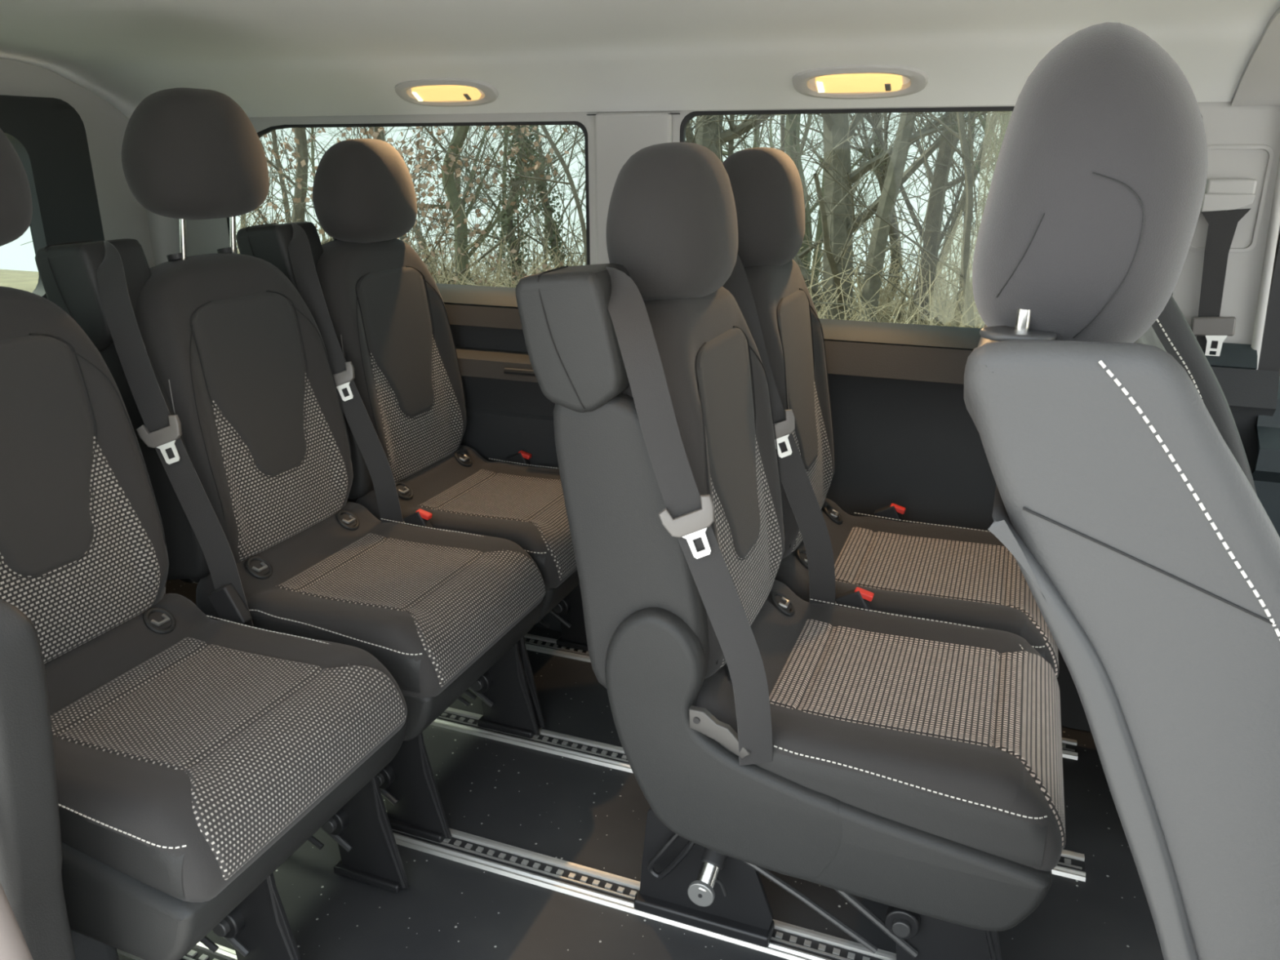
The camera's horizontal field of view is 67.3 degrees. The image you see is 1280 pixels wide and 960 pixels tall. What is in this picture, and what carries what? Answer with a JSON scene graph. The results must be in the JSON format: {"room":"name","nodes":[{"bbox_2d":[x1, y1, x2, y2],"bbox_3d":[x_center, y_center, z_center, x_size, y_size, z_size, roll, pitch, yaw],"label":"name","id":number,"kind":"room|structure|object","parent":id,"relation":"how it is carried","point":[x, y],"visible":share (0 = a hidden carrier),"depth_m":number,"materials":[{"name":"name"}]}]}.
{"room":"vehicle interior","nodes":[
{"label":"vehicle interior","id":0,"kind":"room"},
{"bbox_2d":[0,57,155,268],"bbox_3d":[-1.825,-0.253,2.292,0.020,1.500,1.740,7,20,20],"label":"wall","id":1,"kind":"structure","parent":0,"point":[122,216],"depth_m":2.77,"materials":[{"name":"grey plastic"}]},
{"bbox_2d":[70,928,119,959],"bbox_3d":[-1.421,0.666,1.610,1.300,0.200,0.180,7,20,20],"label":"trim","id":2,"kind":"structure","parent":1,"relation":"attached to","point":[86,948],"depth_m":1.40,"materials":[{"name":"black plastic"}]},
{"bbox_2d":[0,0,1279,119],"bbox_3d":[-0.537,-0.733,1.582,2.935,0.183,1.731,7,20,20],"label":"ceiling","id":3,"kind":"structure","parent":0,"point":[273,58],"depth_m":1.97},
{"bbox_2d":[395,79,498,106],"bbox_3d":[-0.476,-0.955,2.363,0.284,0.067,0.098,7,20,20],"label":"ceiling lamp","id":4,"kind":"object","parent":3,"relation":"attached to","point":[427,92],"visible":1,"depth_m":2.35,"materials":[{"name":"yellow plastic"}]},
{"bbox_2d":[463,93,471,100],"bbox_3d":[-0.420,-0.934,2.342,0.012,0.006,0.022,7,-12,20],"label":"switch","id":5,"kind":"object","parent":4,"relation":"attached to","point":[466,96],"depth_m":2.34,"materials":[{"name":"black plastic"}]},
{"bbox_2d":[791,66,928,98],"bbox_3d":[0.459,-0.837,2.016,0.284,0.067,0.098,7,20,20],"label":"ceiling lamp","id":6,"kind":"object","parent":3,"relation":"attached to","point":[850,82],"visible":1,"depth_m":2.00,"materials":[{"name":"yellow plastic"}]},
{"bbox_2d":[884,83,891,91],"bbox_3d":[0.514,-0.816,1.995,0.012,0.006,0.022,7,-12,20],"label":"switch","id":7,"kind":"object","parent":6,"relation":"attached to","point":[887,86],"depth_m":1.99,"materials":[{"name":"black plastic"}]},
{"bbox_2d":[117,579,1164,959],"bbox_3d":[0.239,0.749,1.768,4.500,0.060,1.720,7,20,20],"label":"floor","id":8,"kind":"structure","parent":0,"point":[589,815],"depth_m":1.72,"materials":[{"name":"black plastic"}]},
{"bbox_2d":[116,941,237,959],"bbox_3d":[-0.638,0.791,1.538,2.535,0.010,0.072,7,20,20],"label":"rail","id":9,"kind":"object","parent":8,"relation":"on","point":[199,952],"visible":0.08,"depth_m":1.58,"materials":[{"name":"metal"}]},
{"bbox_2d":[0,128,409,959],"bbox_3d":[-0.812,0.127,1.420,0.747,1.335,0.532,7,20,20],"label":"passenger seat","id":10,"kind":"object","parent":9,"relation":"on","point":[195,753],"visible":0.89,"depth_m":1.45,"materials":[{"name":"grey fabric"}]},
{"bbox_2d":[58,808,187,898],"bbox_3d":[-0.761,0.456,1.270,0.416,0.096,0.020,7,20,20],"label":"stitching","id":11,"kind":"object","parent":10,"relation":"on","point":[144,855],"depth_m":1.22},
{"bbox_2d":[44,593,407,902],"bbox_3d":[-0.709,0.379,1.480,0.530,0.189,0.470,7,20,20],"label":"seat cushion","id":12,"kind":"object","parent":10,"relation":"on","point":[193,750],"depth_m":1.40,"materials":[{"name":"grey fabric"}]},
{"bbox_2d":[235,138,588,729],"bbox_3d":[-0.453,-0.140,2.295,0.747,1.275,0.532,7,20,20],"label":"passenger seat","id":13,"kind":"object","parent":8,"relation":"on","point":[379,313],"visible":0.69,"depth_m":2.19,"materials":[{"name":"grey fabric"}]},
{"bbox_2d":[355,444,577,588],"bbox_3d":[-0.348,0.082,2.351,0.530,0.189,0.456,7,20,20],"label":"seat cushion","id":14,"kind":"object","parent":13,"relation":"on","point":[519,502],"depth_m":2.26,"materials":[{"name":"grey fabric"}]},
{"bbox_2d":[192,582,1077,759],"bbox_3d":[-0.217,0.444,2.556,2.535,0.010,0.072,7,20,20],"label":"rail","id":15,"kind":"object","parent":8,"relation":"on","point":[532,642],"visible":0.08,"depth_m":2.53,"materials":[{"name":"metal"}]},
{"bbox_2d":[386,810,896,959],"bbox_3d":[-0.496,0.674,1.882,2.535,0.010,0.072,7,20,20],"label":"rail","id":16,"kind":"object","parent":8,"relation":"on","point":[788,941],"visible":0.3,"depth_m":1.73,"materials":[{"name":"metal"}]},
{"bbox_2d":[35,87,545,843],"bbox_3d":[-0.627,-0.035,1.864,0.747,1.355,0.532,7,20,20],"label":"passenger seat","id":17,"kind":"object","parent":16,"relation":"on","point":[220,369],"visible":0.87,"depth_m":1.79,"materials":[{"name":"grey fabric"}]},
{"bbox_2d":[250,610,421,693],"bbox_3d":[-0.571,0.300,1.730,0.416,0.096,0.020,7,20,20],"label":"stitching","id":18,"kind":"object","parent":17,"relation":"on","point":[398,650],"depth_m":1.68},
{"bbox_2d":[195,502,544,697],"bbox_3d":[-0.522,0.225,1.933,0.530,0.189,0.456,7,20,20],"label":"seat cushion","id":19,"kind":"object","parent":17,"relation":"on","point":[434,607],"depth_m":1.84,"materials":[{"name":"grey fabric"}]},
{"bbox_2d":[403,522,546,579],"bbox_3d":[-0.398,0.157,2.148,0.416,0.096,0.020,7,20,20],"label":"stitching","id":20,"kind":"object","parent":17,"relation":"on","point":[530,541],"depth_m":2.08},
{"bbox_2d":[515,142,1066,959],"bbox_3d":[0.271,0.143,1.490,0.775,1.260,0.532,7,20,20],"label":"passenger seat","id":21,"kind":"object","parent":16,"relation":"on","point":[913,766],"visible":1,"depth_m":1.36,"materials":[{"name":"grey fabric"}]},
{"bbox_2d":[695,579,1062,871],"bbox_3d":[0.374,0.360,1.537,0.558,0.189,0.470,7,20,20],"label":"seat cushion","id":22,"kind":"object","parent":21,"relation":"on","point":[944,735],"depth_m":1.39,"materials":[{"name":"grey fabric"}]},
{"bbox_2d":[720,743,1048,866],"bbox_3d":[0.321,0.437,1.328,0.444,0.096,0.020,7,20,20],"label":"stitching","id":23,"kind":"object","parent":21,"relation":"on","point":[987,824],"depth_m":1.30},
{"bbox_2d":[430,706,1085,881],"bbox_3d":[-0.361,0.563,2.208,2.535,0.010,0.072,7,20,20],"label":"rail","id":24,"kind":"object","parent":8,"relation":"on","point":[1071,864],"visible":0.18,"depth_m":2.13,"materials":[{"name":"metal"}]},
{"bbox_2d":[722,146,1058,678],"bbox_3d":[0.445,0.003,1.909,0.775,1.254,0.532,7,20,20],"label":"passenger seat","id":25,"kind":"object","parent":8,"relation":"on","point":[967,576],"visible":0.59,"depth_m":1.81,"materials":[{"name":"grey fabric"}]},
{"bbox_2d":[774,497,1055,674],"bbox_3d":[0.550,0.215,1.962,0.558,0.189,0.456,7,20,20],"label":"seat cushion","id":26,"kind":"object","parent":25,"relation":"on","point":[967,576],"depth_m":1.88,"materials":[{"name":"grey fabric"}]},
{"bbox_2d":[835,603,1045,658],"bbox_3d":[0.500,0.290,1.759,0.444,0.096,0.020,7,20,20],"label":"stitching","id":27,"kind":"object","parent":25,"relation":"on","point":[1023,628],"depth_m":1.71},
{"bbox_2d":[963,22,1279,959],"bbox_3d":[0.745,0.291,0.926,0.904,1.351,0.476,7,20,20],"label":"seat","id":28,"kind":"object","parent":8,"relation":"on","point":[1148,556],"visible":1,"depth_m":0.75,"materials":[{"name":"grey fabric"}]},
{"bbox_2d":[1151,295,1257,494],"bbox_3d":[1.129,0.028,1.698,0.904,1.351,0.456,7,20,20],"label":"seat","id":29,"kind":"object","parent":8,"relation":"on","point":[1171,327],"visible":0.08,"depth_m":1.49,"materials":[{"name":"fabric"}]},
{"bbox_2d":[146,100,1279,344],"bbox_3d":[-0.161,-0.653,2.440,3.062,0.560,0.016,7,20,20],"label":"wall","id":30,"kind":"structure","parent":0,"point":[1224,124],"depth_m":1.97,"materials":[{"name":"grey plastic"}]},
{"bbox_2d":[226,120,590,265],"bbox_3d":[-0.668,-0.745,2.622,1.179,0.434,0.019,7,20,20],"label":"window","id":31,"kind":"structure","parent":30,"relation":"in","point":[261,133],"depth_m":2.45,"materials":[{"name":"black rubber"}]},
{"bbox_2d":[594,111,672,264],"bbox_3d":[-0.017,-0.659,2.365,0.200,0.460,0.020,7,20,20],"label":"trim","id":32,"kind":"structure","parent":30,"relation":"attached to","point":[618,136],"depth_m":2.32,"materials":[{"name":"grey plastic"}]},
{"bbox_2d":[586,113,679,115],"bbox_3d":[-0.018,-0.871,2.291,0.235,0.002,0.012,7,20,20],"label":"trim","id":33,"kind":"structure","parent":30,"relation":"attached to","point":[629,113],"depth_m":2.28,"materials":[{"name":"grey plastic"}]},
{"bbox_2d":[680,106,1202,295],"bbox_3d":[0.604,-0.577,2.152,1.096,0.486,0.019,7,20,20],"label":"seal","id":34,"kind":"structure","parent":30,"relation":"in","point":[689,117],"depth_m":2.13,"materials":[{"name":"black rubber"}]},
{"bbox_2d":[1190,178,1257,355],"bbox_3d":[1.161,-0.209,2.008,0.097,0.800,0.048,7,20,20],"label":"belt","id":35,"kind":"object","parent":30,"relation":"attached to","point":[1223,198],"visible":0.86,"depth_m":1.92,"materials":[{"name":"black fabric"}]},
{"bbox_2d":[1189,145,1274,253],"bbox_3d":[1.169,-0.558,1.911,0.127,0.204,0.008,7,20,20],"label":"trim","id":36,"kind":"structure","parent":30,"relation":"attached to","point":[1271,153],"depth_m":1.89,"materials":[{"name":"grey plastic"}]},
{"bbox_2d":[1231,6,1279,106],"bbox_3d":[1.373,-0.484,0.876,1.163,0.183,1.731,7,20,20],"label":"trim","id":37,"kind":"structure","parent":30,"relation":"attached to","point":[1259,83],"depth_m":1.76,"materials":[{"name":"grey plastic"}]},
{"bbox_2d":[1250,155,1279,369],"bbox_3d":[1.243,-0.475,1.890,0.044,0.541,0.017,7,20,20],"label":"trim","id":38,"kind":"structure","parent":30,"relation":"attached to","point":[1274,221],"depth_m":1.90,"materials":[{"name":"grey plastic"}]},
{"bbox_2d":[1257,231,1279,371],"bbox_3d":[1.287,-0.470,1.905,0.054,0.560,0.040,7,20,20],"label":"trim","id":39,"kind":"structure","parent":30,"relation":"attached to","point":[1269,357],"depth_m":1.94,"materials":[{"name":"grey plastic"}]},
{"bbox_2d":[444,304,1279,732],"bbox_3d":[-0.183,-0.005,2.546,3.100,0.866,0.100,7,20,20],"label":"wall","id":40,"kind":"structure","parent":0,"point":[906,436],"depth_m":2.23,"materials":[{"name":"black plastic"}]},
{"bbox_2d":[435,283,518,308],"bbox_3d":[-0.794,-0.535,2.694,1.735,0.049,0.058,7,20,20],"label":"trim","id":41,"kind":"structure","parent":40,"relation":"attached to","point":[451,294],"depth_m":2.55,"materials":[{"name":"grey plastic"}]},
{"bbox_2d":[503,367,535,376],"bbox_3d":[-0.226,-0.260,2.412,0.253,0.026,0.023,6,20,18],"label":"trim","id":42,"kind":"structure","parent":40,"relation":"attached to","point":[506,371],"depth_m":2.43,"materials":[{"name":"plastic"}]},
{"bbox_2d":[818,318,1257,369],"bbox_3d":[0.633,-0.325,2.176,1.320,0.046,0.055,7,20,20],"label":"trim","id":43,"kind":"structure","parent":40,"relation":"attached to","point":[1242,356],"depth_m":2.16,"materials":[{"name":"grey plastic"}]},
{"bbox_2d":[1250,376,1279,537],"bbox_3d":[1.730,0.248,1.888,1.025,0.812,0.180,7,20,20],"label":"door","id":44,"kind":"structure","parent":40,"relation":"in","point":[1265,473],"depth_m":1.93,"materials":[{"name":"grey plastic"}]},
{"bbox_3d":[-1.421,0.413,1.406,1.480,0.811,0.072,7,20,20],"label":"wall","id":45,"kind":"structure","parent":0,"visible":0},
{"bbox_2d":[0,882,33,959],"bbox_3d":[-0.711,0.491,1.029,0.163,0.708,0.044,7,20,20],"label":"trim","id":46,"kind":"structure","parent":45,"relation":"attached to","point":[13,945],"depth_m":1.01,"materials":[{"name":"grey plastic"}]},
{"bbox_2d":[0,599,76,959],"bbox_3d":[-0.766,0.505,1.149,0.262,0.879,0.078,7,20,20],"label":"seat","id":47,"kind":"object","parent":45,"relation":"attached to","point":[31,882],"depth_m":1.05,"materials":[{"name":"black"}]},
{"bbox_2d":[0,94,104,298],"bbox_3d":[-1.795,-0.161,2.200,0.050,1.385,1.425,7,20,20],"label":"door","id":48,"kind":"structure","parent":45,"relation":"in","point":[48,135],"depth_m":2.56,"materials":[{"name":"black plastic"}]},
{"label":"outside","id":49,"kind":"structure","parent":0,"visible":0},
{"bbox_2d":[0,269,857,320],"bbox_3d":[2.441,-0.267,23.863,68.000,11.279,60.000,7,20,20],"label":"ground","id":50,"kind":"structure","parent":49,"point":[27,281],"depth_m":15.04,"materials":[{"name":"green plant"}]},
{"bbox_2d":[240,128,367,228],"bbox_3d":[-6.826,-9.696,17.479,7.231,12.271,5.263,17,25,40],"label":"bare tree","id":51,"kind":"object","parent":50,"relation":"on","point":[242,220],"visible":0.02,"depth_m":17.41,"materials":[{"name":"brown plant"}]},
{"bbox_2d":[260,127,368,222],"bbox_3d":[-5.128,-7.109,13.724,5.253,8.631,5.290,11,22,29],"label":"bare tree","id":52,"kind":"object","parent":50,"relation":"on","point":[276,142],"visible":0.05,"depth_m":14.30,"materials":[{"name":"brown plant"}]},
{"bbox_2d":[262,127,392,239],"bbox_3d":[-7.152,-8.093,19.500,5.269,9.533,5.300,-1,19,-2],"label":"bare tree","id":53,"kind":"object","parent":50,"relation":"on","point":[313,142],"visible":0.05,"depth_m":19.88,"materials":[{"name":"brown plant"}]},
{"bbox_2d":[254,127,452,247],"bbox_3d":[-3.924,-4.603,10.748,3.791,6.256,3.194,17,25,40],"label":"bare tree","id":54,"kind":"object","parent":50,"relation":"on","point":[300,133],"visible":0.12,"depth_m":11.21,"materials":[{"name":"brown plant"}]},
{"bbox_2d":[338,126,434,271],"bbox_3d":[-5.522,-8.704,15.100,5.396,12.580,7.413,8,20,22],"label":"bare tree","id":55,"kind":"object","parent":50,"relation":"on","point":[416,226],"visible":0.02,"depth_m":16.82,"materials":[{"name":"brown plant"}]},
{"bbox_2d":[280,126,541,220],"bbox_3d":[-5.033,-6.932,15.664,6.848,8.016,3.780,2,19,5],"label":"bare tree","id":56,"kind":"object","parent":50,"relation":"on","point":[382,135],"visible":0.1,"depth_m":15.79,"materials":[{"name":"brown plant"}]},
{"bbox_2d":[331,125,491,193],"bbox_3d":[-3.586,-8.661,14.820,7.652,12.485,7.599,-5,20,-15],"label":"bare tree","id":57,"kind":"object","parent":50,"relation":"on","point":[436,140],"visible":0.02,"depth_m":15.73,"materials":[{"name":"brown plant"}]},
{"bbox_2d":[244,125,584,284],"bbox_3d":[-1.914,-3.987,10.002,3.737,5.195,3.214,10,21,27],"label":"bare tree","id":58,"kind":"object","parent":50,"relation":"on","point":[451,189],"visible":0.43,"depth_m":9.98,"materials":[{"name":"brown plant"}]},
{"bbox_2d":[262,124,583,286],"bbox_3d":[-1.974,-3.406,8.748,3.371,4.902,2.917,-9,21,-24],"label":"bare tree","id":59,"kind":"object","parent":50,"relation":"on","point":[376,134],"visible":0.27,"depth_m":8.89,"materials":[{"name":"brown plant"}]},
{"bbox_2d":[330,124,585,286],"bbox_3d":[-1.363,-4.396,10.746,3.348,5.910,3.591,1,19,4],"label":"bare tree","id":60,"kind":"object","parent":50,"relation":"on","point":[507,213],"visible":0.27,"depth_m":10.80,"materials":[{"name":"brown plant"}]},
{"bbox_2d":[412,124,586,271],"bbox_3d":[-2.865,-8.149,19.903,8.660,10.137,4.781,8,20,23],"label":"bare tree","id":61,"kind":"object","parent":50,"relation":"on","point":[540,144],"visible":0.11,"depth_m":19.94,"materials":[{"name":"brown plant"}]},
{"bbox_2d":[416,124,586,268],"bbox_3d":[-1.763,-4.755,11.615,3.781,5.959,3.624,9,21,25],"label":"bare tree","id":62,"kind":"object","parent":50,"relation":"on","point":[552,237],"visible":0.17,"depth_m":11.30,"materials":[{"name":"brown plant"}]},
{"bbox_2d":[20,111,1010,326],"bbox_3d":[-0.474,-3.652,10.928,18.720,4.190,9.738,7,20,20],"label":"thicket","id":63,"kind":"object","parent":50,"relation":"on","point":[951,230],"visible":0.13,"depth_m":9.49,"materials":[{"name":"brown plant"}]},
{"bbox_2d":[480,125,573,280],"bbox_3d":[-1.978,-7.850,16.578,5.719,10.287,5.686,15,24,38],"label":"bare tree","id":64,"kind":"object","parent":50,"relation":"on","point":[504,156],"visible":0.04,"depth_m":17.14,"materials":[{"name":"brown plant"}]},
{"bbox_2d":[390,115,733,265],"bbox_3d":[-0.956,-3.040,7.461,3.054,5.039,3.741,-10,21,-28],"label":"bare tree","id":65,"kind":"object","parent":50,"relation":"on","point":[579,205],"visible":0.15,"depth_m":7.32,"materials":[{"name":"brown plant"}]},
{"bbox_2d":[235,204,984,328],"bbox_3d":[-0.985,-2.130,10.342,17.936,1.722,8.974,7,20,20],"label":"undergrowth","id":66,"kind":"object","parent":50,"relation":"on","point":[857,302],"visible":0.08,"depth_m":9.10,"materials":[{"name":"brown plant"}]},
{"bbox_2d":[237,244,983,328],"bbox_3d":[-1.665,-1.653,10.400,18.318,1.340,11.060,7,20,20],"label":"dry grass","id":67,"kind":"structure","parent":50,"relation":"on","point":[960,303],"depth_m":10.60,"materials":[{"name":"beige plant"}]},
{"bbox_2d":[692,115,779,151],"bbox_3d":[2.522,-9.405,17.014,7.900,14.209,7.854,4,19,13],"label":"bare tree","id":68,"kind":"object","parent":50,"relation":"on","point":[757,126],"visible":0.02,"depth_m":17.51,"materials":[{"name":"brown plant"}]},
{"bbox_2d":[562,114,919,264],"bbox_3d":[1.062,-4.240,9.723,3.536,5.991,3.767,4,19,11],"label":"bare tree","id":69,"kind":"object","parent":50,"relation":"on","point":[738,129],"visible":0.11,"depth_m":9.59,"materials":[{"name":"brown plant"}]},
{"bbox_2d":[685,116,822,158],"bbox_3d":[0.666,-7.736,16.308,5.642,11.964,10.220,-3,19,-8],"label":"bare tree","id":70,"kind":"object","parent":50,"relation":"on","point":[738,117],"visible":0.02,"depth_m":17.56,"materials":[{"name":"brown plant"}]},
{"bbox_2d":[689,114,865,171],"bbox_3d":[1.621,-6.447,12.927,5.499,8.972,5.461,7,20,20],"label":"bare tree","id":71,"kind":"object","parent":50,"relation":"on","point":[782,135],"visible":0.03,"depth_m":13.22,"materials":[{"name":"brown plant"}]},
{"bbox_2d":[724,114,886,186],"bbox_3d":[2.634,-7.456,14.250,6.992,11.864,5.089,4,19,12],"label":"bare tree","id":72,"kind":"object","parent":50,"relation":"on","point":[809,117],"visible":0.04,"depth_m":15.87,"materials":[{"name":"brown plant"}]},
{"bbox_2d":[693,113,928,274],"bbox_3d":[1.429,-4.717,10.477,2.941,6.568,3.666,16,24,38],"label":"bare tree","id":73,"kind":"object","parent":50,"relation":"on","point":[791,140],"visible":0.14,"depth_m":10.63,"materials":[{"name":"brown plant"}]},
{"bbox_2d":[800,113,850,297],"bbox_3d":[2.199,-6.508,9.725,5.606,10.084,5.574,-1,19,-2],"label":"bare tree","id":74,"kind":"object","parent":50,"relation":"on","point":[819,229],"visible":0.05,"depth_m":10.41,"materials":[{"name":"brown plant"}]},
{"bbox_2d":[694,111,972,320],"bbox_3d":[1.876,-3.310,8.571,2.784,4.844,4.092,-6,20,-16],"label":"bare tree","id":75,"kind":"object","parent":50,"relation":"on","point":[836,228],"visible":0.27,"depth_m":8.42,"materials":[{"name":"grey plant"}]},
{"bbox_2d":[686,111,1013,328],"bbox_3d":[1.904,-2.276,6.018,3.185,4.524,2.690,5,19,14],"label":"bare tree","id":76,"kind":"object","parent":50,"relation":"on","point":[969,174],"visible":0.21,"depth_m":5.88,"materials":[{"name":"brown plant"}]},
{"bbox_2d":[800,112,937,306],"bbox_3d":[2.153,-4.257,11.267,2.725,5.481,2.889,4,19,10],"label":"bare tree","id":77,"kind":"object","parent":50,"relation":"on","point":[891,231],"visible":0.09,"depth_m":11.32,"materials":[{"name":"brown plant"}]},
{"bbox_2d":[777,111,1000,299],"bbox_3d":[4.281,-7.834,9.684,8.319,14.117,6.055,10,21,28],"label":"bare tree","id":78,"kind":"object","parent":50,"relation":"on","point":[962,198],"visible":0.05,"depth_m":12.83,"materials":[{"name":"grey plant"}]},
{"bbox_2d":[809,111,1001,275],"bbox_3d":[4.428,-6.953,18.597,4.288,9.091,7.766,-9,21,-24],"label":"bare tree","id":79,"kind":"object","parent":50,"relation":"on","point":[932,112],"visible":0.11,"depth_m":18.22,"materials":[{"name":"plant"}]},
{"bbox_2d":[811,111,1008,324],"bbox_3d":[2.468,-4.293,8.470,2.962,6.766,4.116,12,22,32],"label":"bare tree","id":80,"kind":"object","parent":50,"relation":"on","point":[940,180],"visible":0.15,"depth_m":8.88,"materials":[{"name":"brown plant"}]},
{"bbox_2d":[858,111,1004,321],"bbox_3d":[2.338,-3.564,7.260,2.738,6.162,3.424,-10,21,-28],"label":"bare tree","id":81,"kind":"object","parent":50,"relation":"on","point":[886,206],"visible":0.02,"depth_m":7.95,"materials":[{"name":"grey plant"}]},
{"bbox_2d":[887,111,1001,319],"bbox_3d":[5.235,-8.047,13.397,7.794,12.807,7.849,15,24,37],"label":"bare tree","id":82,"kind":"object","parent":50,"relation":"on","point":[925,144],"visible":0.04,"depth_m":14.37,"materials":[{"name":"brown plant"}]},
{"bbox_2d":[910,115,1000,251],"bbox_3d":[6.331,-6.267,17.150,3.948,8.371,7.151,-15,24,-38],"label":"bare tree","id":83,"kind":"object","parent":50,"relation":"on","point":[944,215],"visible":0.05,"depth_m":17.10,"materials":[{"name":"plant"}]},
{"bbox_2d":[924,111,1010,253],"bbox_3d":[2.714,-2.781,7.078,2.469,4.796,3.591,3,19,9],"label":"bare tree","id":84,"kind":"object","parent":50,"relation":"on","point":[984,123],"visible":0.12,"depth_m":7.41,"materials":[{"name":"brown plant"}]},
{"bbox_2d":[964,111,1011,319],"bbox_3d":[5.127,-8.602,11.400,7.761,13.959,7.716,6,20,17],"label":"bare tree","id":85,"kind":"object","parent":50,"relation":"on","point":[1005,117],"visible":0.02,"depth_m":12.21,"materials":[{"name":"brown plant"}]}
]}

